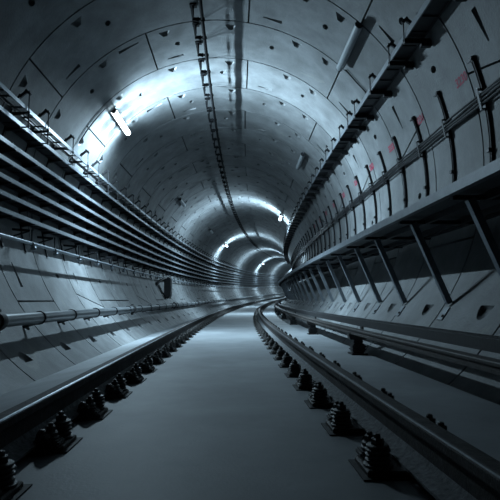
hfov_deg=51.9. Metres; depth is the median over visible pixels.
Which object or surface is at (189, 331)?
fastener
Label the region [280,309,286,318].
insulator
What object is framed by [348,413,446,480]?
fastener
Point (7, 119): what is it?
cable tray
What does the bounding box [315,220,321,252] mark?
wall bracket
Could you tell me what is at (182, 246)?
bracket
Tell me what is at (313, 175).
hanger
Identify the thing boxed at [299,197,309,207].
hanger
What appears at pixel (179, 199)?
light
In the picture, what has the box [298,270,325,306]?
brace
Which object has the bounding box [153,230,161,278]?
bracket
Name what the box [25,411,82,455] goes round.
fastener
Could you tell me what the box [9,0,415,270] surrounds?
ceiling
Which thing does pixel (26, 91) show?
hanger
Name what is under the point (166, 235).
bracket
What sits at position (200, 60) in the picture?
bracket
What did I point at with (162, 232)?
bracket
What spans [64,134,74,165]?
hanger
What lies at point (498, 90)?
power cable
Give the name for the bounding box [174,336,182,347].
fastener
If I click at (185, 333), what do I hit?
fastener
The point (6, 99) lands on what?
cable
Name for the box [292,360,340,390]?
fastener
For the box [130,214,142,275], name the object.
bracket
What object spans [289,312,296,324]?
insulator
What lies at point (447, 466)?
rail
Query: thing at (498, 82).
power cable
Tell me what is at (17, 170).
cable tray
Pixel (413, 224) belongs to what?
brace
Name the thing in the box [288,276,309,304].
brace
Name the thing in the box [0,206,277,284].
cable tray
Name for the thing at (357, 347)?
support
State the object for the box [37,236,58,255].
hanger
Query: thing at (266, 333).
fastener
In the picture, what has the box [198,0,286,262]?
cable
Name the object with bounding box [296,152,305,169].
light
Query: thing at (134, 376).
fastener
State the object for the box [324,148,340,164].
hanger
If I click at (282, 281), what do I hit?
brace
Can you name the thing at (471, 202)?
brace
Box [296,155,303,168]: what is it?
diffuser
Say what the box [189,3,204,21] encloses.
bracket
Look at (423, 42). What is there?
hanger
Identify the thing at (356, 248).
brace
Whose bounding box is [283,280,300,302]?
brace
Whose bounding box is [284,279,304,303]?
brace
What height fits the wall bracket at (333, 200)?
1.535 m
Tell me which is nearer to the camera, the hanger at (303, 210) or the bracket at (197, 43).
the bracket at (197, 43)
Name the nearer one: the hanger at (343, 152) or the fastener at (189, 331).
the fastener at (189, 331)
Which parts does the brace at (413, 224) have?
cross arm, foot plate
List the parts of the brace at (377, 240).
cross arm, foot plate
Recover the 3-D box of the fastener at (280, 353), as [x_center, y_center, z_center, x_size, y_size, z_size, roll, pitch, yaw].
[0.430,1.044,5.346,0.368,0.175,0.264,0,-6,-2]
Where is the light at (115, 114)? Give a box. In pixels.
[110,108,130,135]
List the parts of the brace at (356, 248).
cross arm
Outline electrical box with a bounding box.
[155,277,171,298]
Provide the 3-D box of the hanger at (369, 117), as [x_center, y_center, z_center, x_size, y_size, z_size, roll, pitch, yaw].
[1.723,-2.135,7.806,0.316,0.337,0.060,0,-6,-2]
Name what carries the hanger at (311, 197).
attached to the wall at (468, 272)
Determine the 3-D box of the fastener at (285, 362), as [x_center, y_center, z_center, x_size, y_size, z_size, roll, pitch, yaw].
[0.449,0.987,4.765,0.368,0.175,0.264,0,-6,-2]
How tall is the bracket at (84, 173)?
1.756 m
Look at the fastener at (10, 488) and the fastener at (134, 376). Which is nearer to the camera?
the fastener at (10, 488)
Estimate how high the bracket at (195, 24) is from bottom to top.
0.255 m
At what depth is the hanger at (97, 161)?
9.63 m
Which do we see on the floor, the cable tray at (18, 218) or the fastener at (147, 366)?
the fastener at (147, 366)
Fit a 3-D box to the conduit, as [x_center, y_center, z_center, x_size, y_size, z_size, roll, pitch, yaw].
[-0.035,2.537,40.769,3.166,1.666,78.970,-1,-6,6]
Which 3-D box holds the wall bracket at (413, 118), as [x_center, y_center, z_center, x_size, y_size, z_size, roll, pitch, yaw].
[2.164,-0.951,6.537,0.186,1.535,0.084,0,-6,-2]
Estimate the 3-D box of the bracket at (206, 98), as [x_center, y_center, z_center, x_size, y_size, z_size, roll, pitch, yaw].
[-0.820,-3.014,10.386,0.216,0.255,0.410,0,-6,-1]
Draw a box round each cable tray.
[0,82,284,275]
[0,105,277,276]
[0,135,277,278]
[0,153,265,279]
[0,172,277,281]
[0,189,255,282]
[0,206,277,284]
[284,0,451,264]
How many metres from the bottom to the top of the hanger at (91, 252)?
0.285 m
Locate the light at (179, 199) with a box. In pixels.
[178,198,185,206]
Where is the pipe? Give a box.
[0,293,282,331]
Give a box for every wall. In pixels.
[0,0,290,394]
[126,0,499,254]
[279,0,499,404]
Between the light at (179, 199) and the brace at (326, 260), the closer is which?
the brace at (326, 260)
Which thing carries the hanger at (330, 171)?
attached to the wall at (468, 272)
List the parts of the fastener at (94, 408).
plate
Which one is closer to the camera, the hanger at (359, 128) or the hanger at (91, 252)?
the hanger at (359, 128)
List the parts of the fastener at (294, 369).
plate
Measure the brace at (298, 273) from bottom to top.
0.933 m
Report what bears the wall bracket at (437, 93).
attached to the wall at (468, 272)
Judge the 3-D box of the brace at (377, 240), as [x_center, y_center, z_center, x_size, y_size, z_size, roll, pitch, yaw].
[1.757,0.309,6.043,0.775,0.933,0.110,0,-6,-2]
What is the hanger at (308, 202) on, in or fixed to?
attached to the wall at (468, 272)
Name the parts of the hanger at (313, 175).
arm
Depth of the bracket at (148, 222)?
15.65 m
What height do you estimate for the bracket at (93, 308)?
0.188 m
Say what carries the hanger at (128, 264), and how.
attached to the wall at (31, 281)
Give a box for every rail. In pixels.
[0,296,285,462]
[257,299,499,499]
[274,298,499,374]
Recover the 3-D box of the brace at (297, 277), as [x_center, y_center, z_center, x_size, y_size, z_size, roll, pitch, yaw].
[1.627,1.413,17.662,0.775,0.933,0.110,0,-6,1]
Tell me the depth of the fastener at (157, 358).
4.99 m
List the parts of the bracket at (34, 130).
arm, arm, arm, arm, arm, arm, arm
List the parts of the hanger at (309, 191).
arm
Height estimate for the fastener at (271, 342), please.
0.175 m
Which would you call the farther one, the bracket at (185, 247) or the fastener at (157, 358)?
the bracket at (185, 247)
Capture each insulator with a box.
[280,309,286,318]
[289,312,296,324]
[306,317,317,334]
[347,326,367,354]
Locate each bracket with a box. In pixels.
[0,109,27,246]
[18,127,49,251]
[22,311,46,327]
[40,145,67,256]
[57,309,77,323]
[58,159,82,260]
[73,171,95,263]
[83,308,100,319]
[86,181,106,266]
[97,189,115,268]
[107,196,124,270]
[116,203,131,272]
[123,208,137,274]
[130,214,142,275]
[137,218,149,276]
[142,222,154,277]
[148,226,159,278]
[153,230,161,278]
[157,232,165,275]
[161,235,171,271]
[165,238,172,273]
[169,239,177,277]
[179,246,185,283]
[182,247,189,283]
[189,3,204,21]
[192,22,206,39]
[192,253,198,285]
[195,41,208,57]
[198,58,210,73]
[200,73,211,86]
[203,83,212,96]
[205,97,214,109]
[207,110,216,121]
[209,121,217,131]
[309,228,314,256]
[312,224,317,254]
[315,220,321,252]
[318,216,325,250]
[322,211,329,248]
[327,206,334,245]
[332,200,340,242]
[338,193,347,238]
[346,185,355,234]
[354,175,365,229]
[364,165,376,223]
[377,151,391,215]
[391,136,406,207]
[409,116,428,196]
[433,91,455,182]
[466,55,493,162]
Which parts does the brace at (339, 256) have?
cross arm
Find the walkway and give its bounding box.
[278,158,499,284]
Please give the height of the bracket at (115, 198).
1.756 m
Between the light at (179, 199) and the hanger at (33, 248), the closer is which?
the hanger at (33, 248)
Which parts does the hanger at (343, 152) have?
arm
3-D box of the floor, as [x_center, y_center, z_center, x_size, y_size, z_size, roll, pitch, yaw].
[8.873,4.496,52.631,26.241,3.516,111.809,0,-6,-3]
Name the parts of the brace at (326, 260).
cross arm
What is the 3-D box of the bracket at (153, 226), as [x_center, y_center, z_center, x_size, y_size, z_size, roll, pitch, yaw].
[-3.080,0.053,16.439,0.379,1.756,0.044,0,-6,0]
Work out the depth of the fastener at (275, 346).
5.84 m
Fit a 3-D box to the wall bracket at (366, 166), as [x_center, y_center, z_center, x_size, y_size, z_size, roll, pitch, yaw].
[2.098,-0.722,8.889,0.186,1.535,0.084,0,-6,-1]
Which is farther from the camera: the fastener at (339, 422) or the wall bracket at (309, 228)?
the wall bracket at (309, 228)
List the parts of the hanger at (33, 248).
arm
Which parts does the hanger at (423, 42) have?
arm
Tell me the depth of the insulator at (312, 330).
9.07 m
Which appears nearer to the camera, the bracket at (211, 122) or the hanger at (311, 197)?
the bracket at (211, 122)
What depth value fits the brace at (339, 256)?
8.24 m
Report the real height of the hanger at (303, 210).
0.337 m
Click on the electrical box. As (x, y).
(167, 293)
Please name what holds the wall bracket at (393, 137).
attached to the wall at (468, 272)
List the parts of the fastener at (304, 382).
plate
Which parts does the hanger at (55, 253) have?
arm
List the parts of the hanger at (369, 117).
arm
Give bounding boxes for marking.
[416,113,423,124]
[455,71,466,88]
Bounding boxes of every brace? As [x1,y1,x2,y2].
[282,281,292,302]
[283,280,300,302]
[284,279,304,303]
[286,277,302,304]
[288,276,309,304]
[291,274,310,304]
[294,272,318,306]
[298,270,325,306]
[304,267,337,307]
[311,264,347,308]
[320,259,358,309]
[330,254,378,311]
[346,246,402,313]
[365,237,430,315]
[398,220,474,319]
[450,195,499,276]
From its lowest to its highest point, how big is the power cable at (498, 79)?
0.948 m
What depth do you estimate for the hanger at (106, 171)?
10.34 m
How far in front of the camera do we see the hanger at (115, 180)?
11.12 m
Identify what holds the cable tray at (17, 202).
on the bracket at (34, 130)
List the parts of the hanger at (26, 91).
rod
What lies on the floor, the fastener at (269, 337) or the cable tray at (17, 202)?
the fastener at (269, 337)
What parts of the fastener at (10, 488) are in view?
plate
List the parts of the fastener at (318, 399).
plate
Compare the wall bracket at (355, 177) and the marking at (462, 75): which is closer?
the marking at (462, 75)
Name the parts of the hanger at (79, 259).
arm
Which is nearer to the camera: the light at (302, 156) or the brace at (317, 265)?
the brace at (317, 265)
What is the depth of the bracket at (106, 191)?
10.93 m
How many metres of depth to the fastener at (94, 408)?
2.66 m
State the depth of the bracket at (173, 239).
20.37 m
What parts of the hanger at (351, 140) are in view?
arm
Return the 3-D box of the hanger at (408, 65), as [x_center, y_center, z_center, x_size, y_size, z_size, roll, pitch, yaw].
[1.775,-2.305,6.073,0.316,0.337,0.060,0,-6,-2]
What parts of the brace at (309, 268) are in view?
cross arm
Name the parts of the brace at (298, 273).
cross arm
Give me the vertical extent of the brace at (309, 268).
0.933 m
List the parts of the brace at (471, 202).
cross arm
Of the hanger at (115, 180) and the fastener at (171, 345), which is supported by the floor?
the fastener at (171, 345)
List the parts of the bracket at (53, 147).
arm, arm, arm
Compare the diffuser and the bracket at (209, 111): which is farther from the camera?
the diffuser
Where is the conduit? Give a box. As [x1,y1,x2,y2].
[0,233,279,287]
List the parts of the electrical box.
door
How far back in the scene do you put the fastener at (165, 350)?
5.58 m
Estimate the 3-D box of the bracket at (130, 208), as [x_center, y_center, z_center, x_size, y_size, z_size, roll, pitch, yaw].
[-3.081,-0.240,13.299,0.379,1.756,0.044,0,-6,0]
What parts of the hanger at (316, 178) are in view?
arm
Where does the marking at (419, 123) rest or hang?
attached to the wall at (468, 272)
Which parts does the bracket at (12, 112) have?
arm, arm, arm, arm, arm, arm, arm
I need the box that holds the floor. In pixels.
[0,297,499,499]
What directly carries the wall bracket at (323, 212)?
attached to the wall at (468, 272)
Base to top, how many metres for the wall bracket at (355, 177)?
1.535 m
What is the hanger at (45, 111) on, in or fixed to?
attached to the wall at (31, 281)
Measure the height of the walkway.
3.209 m
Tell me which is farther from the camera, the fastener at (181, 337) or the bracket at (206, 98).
the bracket at (206, 98)
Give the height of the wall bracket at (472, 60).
1.535 m
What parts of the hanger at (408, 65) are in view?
arm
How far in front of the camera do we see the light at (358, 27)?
6.77 m
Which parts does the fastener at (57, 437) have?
plate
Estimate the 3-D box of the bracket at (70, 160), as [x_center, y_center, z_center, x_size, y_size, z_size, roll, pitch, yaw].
[-3.008,-0.691,8.590,0.379,1.756,0.044,0,-6,-2]
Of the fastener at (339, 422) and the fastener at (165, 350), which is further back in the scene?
the fastener at (165, 350)
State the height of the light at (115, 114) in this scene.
0.134 m
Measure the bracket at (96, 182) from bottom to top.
1.756 m
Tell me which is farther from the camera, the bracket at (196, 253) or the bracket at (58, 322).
the bracket at (196, 253)
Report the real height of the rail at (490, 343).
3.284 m
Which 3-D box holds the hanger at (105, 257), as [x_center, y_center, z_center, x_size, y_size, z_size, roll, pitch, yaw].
[-3.054,0.269,10.942,0.286,0.285,0.158,0,-6,-1]
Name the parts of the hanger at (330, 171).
arm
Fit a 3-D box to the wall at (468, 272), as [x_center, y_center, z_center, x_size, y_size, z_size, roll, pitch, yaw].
[11.174,2.446,52.639,24.175,7.103,111.153,0,-6,-3]
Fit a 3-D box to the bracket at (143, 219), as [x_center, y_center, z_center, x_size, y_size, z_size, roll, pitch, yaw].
[-3.085,-0.093,14.869,0.379,1.756,0.044,0,-6,0]
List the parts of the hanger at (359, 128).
arm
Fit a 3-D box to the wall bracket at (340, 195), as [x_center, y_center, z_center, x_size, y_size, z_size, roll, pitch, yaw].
[2.052,-0.495,11.254,0.186,1.535,0.084,0,-6,-1]
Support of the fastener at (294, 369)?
on the floor
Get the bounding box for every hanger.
[12,228,36,250]
[17,89,31,128]
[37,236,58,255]
[38,109,50,144]
[63,245,81,261]
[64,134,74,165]
[80,149,88,177]
[83,251,98,265]
[91,160,100,186]
[100,256,113,268]
[101,169,109,193]
[111,179,118,201]
[113,260,124,271]
[124,263,135,273]
[297,202,306,211]
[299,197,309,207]
[301,192,312,203]
[304,187,315,198]
[307,181,319,193]
[310,174,323,187]
[315,167,328,180]
[319,158,333,173]
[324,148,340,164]
[331,137,347,154]
[338,124,356,143]
[346,111,365,131]
[353,99,373,120]
[368,72,391,97]
[387,41,414,69]
[401,17,431,47]
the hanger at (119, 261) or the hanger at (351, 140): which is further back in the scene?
the hanger at (119, 261)
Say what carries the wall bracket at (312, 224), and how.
attached to the wall at (468, 272)
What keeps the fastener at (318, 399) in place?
on the floor
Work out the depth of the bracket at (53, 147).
7.80 m
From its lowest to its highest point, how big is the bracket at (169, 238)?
1.756 m
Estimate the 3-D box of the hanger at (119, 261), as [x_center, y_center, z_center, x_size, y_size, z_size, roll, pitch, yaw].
[-3.068,0.375,12.049,0.286,0.285,0.158,0,-6,-1]
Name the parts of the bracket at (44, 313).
arm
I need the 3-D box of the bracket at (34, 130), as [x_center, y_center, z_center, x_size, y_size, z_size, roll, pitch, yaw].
[-2.965,-0.843,7.026,0.379,1.756,0.044,0,-6,-2]
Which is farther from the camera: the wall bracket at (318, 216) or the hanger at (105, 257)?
the wall bracket at (318, 216)
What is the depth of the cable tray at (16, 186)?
8.63 m
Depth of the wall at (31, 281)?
8.08 m
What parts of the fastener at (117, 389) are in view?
plate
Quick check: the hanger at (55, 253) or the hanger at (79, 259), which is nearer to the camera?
the hanger at (55, 253)
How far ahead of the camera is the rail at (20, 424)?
2.56 m
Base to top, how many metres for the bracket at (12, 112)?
1.756 m
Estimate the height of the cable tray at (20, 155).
1.676 m
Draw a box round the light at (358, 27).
[336,21,363,71]
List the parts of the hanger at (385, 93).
arm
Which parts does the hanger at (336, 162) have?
arm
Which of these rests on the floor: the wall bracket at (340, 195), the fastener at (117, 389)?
the fastener at (117, 389)
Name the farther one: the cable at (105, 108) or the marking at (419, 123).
the cable at (105, 108)
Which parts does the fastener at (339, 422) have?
plate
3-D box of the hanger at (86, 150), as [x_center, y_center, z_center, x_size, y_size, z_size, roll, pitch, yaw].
[-2.884,-1.508,8.940,0.174,0.507,0.060,0,-6,-1]
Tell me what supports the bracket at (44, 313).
attached to the wall at (31, 281)
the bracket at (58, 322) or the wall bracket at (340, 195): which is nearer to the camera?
the bracket at (58, 322)
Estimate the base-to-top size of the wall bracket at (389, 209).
1.535 m
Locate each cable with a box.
[0,93,235,268]
[79,108,105,142]
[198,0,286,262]
[292,77,499,264]
[292,88,499,267]
[293,80,499,262]
[293,84,499,263]
[345,69,366,92]
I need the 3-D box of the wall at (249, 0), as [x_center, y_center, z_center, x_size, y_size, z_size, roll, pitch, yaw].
[8.785,2.031,53.242,28.806,8.734,112.576,0,-6,-3]
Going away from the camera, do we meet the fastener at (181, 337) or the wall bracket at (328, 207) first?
the fastener at (181, 337)
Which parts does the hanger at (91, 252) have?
arm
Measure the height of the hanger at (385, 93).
0.337 m
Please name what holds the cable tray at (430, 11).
hanging from the hanger
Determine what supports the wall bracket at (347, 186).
attached to the wall at (468, 272)
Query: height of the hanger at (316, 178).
0.337 m
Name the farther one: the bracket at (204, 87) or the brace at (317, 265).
the brace at (317, 265)
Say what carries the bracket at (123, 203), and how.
attached to the wall at (31, 281)
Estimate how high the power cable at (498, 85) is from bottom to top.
0.937 m
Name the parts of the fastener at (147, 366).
plate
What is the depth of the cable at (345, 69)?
7.55 m
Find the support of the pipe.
on the bracket at (44, 313)
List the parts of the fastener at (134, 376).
plate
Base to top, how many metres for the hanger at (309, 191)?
0.337 m
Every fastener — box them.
[0,450,31,499]
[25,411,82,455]
[72,388,112,420]
[104,373,132,398]
[124,363,146,383]
[139,355,157,372]
[150,349,165,363]
[159,344,172,357]
[168,340,177,351]
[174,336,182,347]
[179,333,186,343]
[183,331,190,339]
[187,329,193,337]
[261,329,282,341]
[264,331,286,344]
[266,334,291,349]
[269,337,297,353]
[273,341,304,359]
[278,346,313,367]
[284,352,324,377]
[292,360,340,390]
[304,371,361,408]
[321,388,393,435]
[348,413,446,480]
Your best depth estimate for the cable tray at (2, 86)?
8.23 m
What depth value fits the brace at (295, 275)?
15.29 m
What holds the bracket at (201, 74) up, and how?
attached to the ceiling
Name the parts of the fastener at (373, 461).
plate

